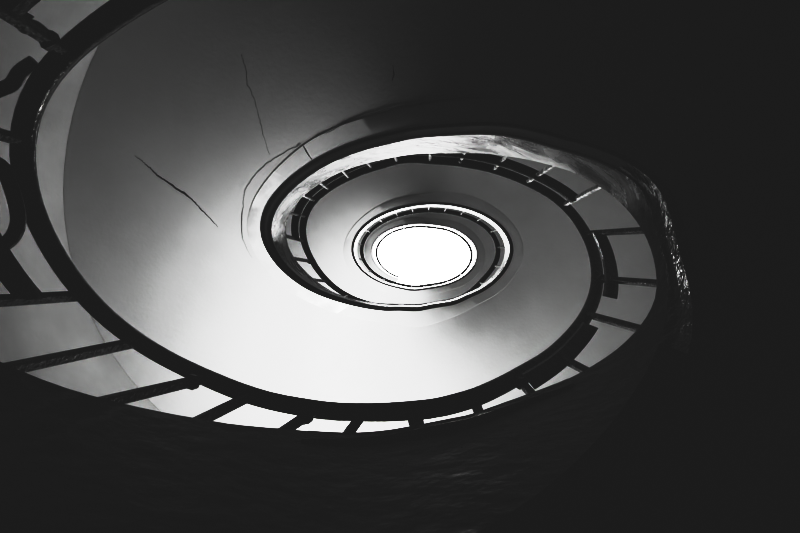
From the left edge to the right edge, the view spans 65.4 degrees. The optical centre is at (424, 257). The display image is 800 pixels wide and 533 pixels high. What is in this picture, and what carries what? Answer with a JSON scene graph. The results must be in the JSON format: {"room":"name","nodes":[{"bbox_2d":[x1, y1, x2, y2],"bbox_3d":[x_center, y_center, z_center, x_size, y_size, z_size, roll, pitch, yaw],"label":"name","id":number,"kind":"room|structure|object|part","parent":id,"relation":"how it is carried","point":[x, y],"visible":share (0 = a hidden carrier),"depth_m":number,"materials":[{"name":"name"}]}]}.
{"room":"spiral stairwell","nodes":[
{"label":"spiral stairwell","id":0,"kind":"room"},
{"bbox_2d":[0,0,160,411],"bbox_3d":[0.000,-0.150,6.000,5.118,15.200,4.620,0,-90,0],"label":"wall","id":1,"kind":"structure","parent":0,"point":[26,331],"depth_m":3.65,"materials":[{"name":"paint"}]},
{"bbox_3d":[0.000,-0.150,13.700,5.118,0.200,4.620,0,-90,0],"label":"ceiling","id":2,"kind":"structure","parent":0,"visible":0},
{"bbox_2d":[374,225,474,287],"bbox_3d":[0.000,-0.100,13.715,2.598,0.070,1.900,0,-90,0],"label":"window","id":3,"kind":"structure","parent":2,"relation":"attached to","point":[418,256],"depth_m":13.72,"materials":[{"name":"white glass"}]},
{"bbox_3d":[0.000,-0.150,-1.650,5.118,0.100,4.620,0,-90,0],"label":"floor","id":4,"kind":"structure","parent":0,"visible":0},
{"bbox_2d":[0,0,799,532],"bbox_3d":[0.000,-0.150,5.505,4.611,14.234,4.115,3,-90,0],"label":"spiral staircase","id":5,"kind":"structure","parent":4,"relation":"on","point":[198,128],"depth_m":2.76,"materials":[{"name":"paint"}]},
{"bbox_2d":[0,0,656,431],"bbox_3d":[-0.089,-0.116,6.067,1.968,14.106,1.216,9,-90,0],"label":"stair railing","id":6,"kind":"object","parent":5,"relation":"attached to","point":[19,179],"visible":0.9,"depth_m":1.65,"materials":[{"name":"black metal"}]},
{"bbox_3d":[-0.424,-0.553,0.856,0.759,0.619,0.061,-12,-90,0],"label":"rail","id":7,"kind":"part","parent":6,"relation":"part of","materials":[{"name":"black metal"}]},
{"bbox_3d":[-0.972,-0.074,1.377,0.089,0.176,0.362,-12,-90,0],"label":"rail","id":8,"kind":"part","parent":6,"relation":"part of","materials":[{"name":"black metal"}]},
{"bbox_3d":[-0.133,-0.475,4.048,1.846,1.703,0.524,-5,-90,0],"label":"rail","id":9,"kind":"part","parent":6,"relation":"part of","materials":[{"name":"black metal"}]},
{"bbox_3d":[0.483,0.324,2.139,0.369,0.499,0.065,-20,-90,0],"label":"rail","id":10,"kind":"part","parent":6,"relation":"part of","materials":[{"name":"black metal"}]},
{"bbox_3d":[0.812,0.018,2.765,0.083,0.509,0.311,17,-90,0],"label":"rail","id":11,"kind":"part","parent":6,"relation":"part of","materials":[{"name":"black metal"}]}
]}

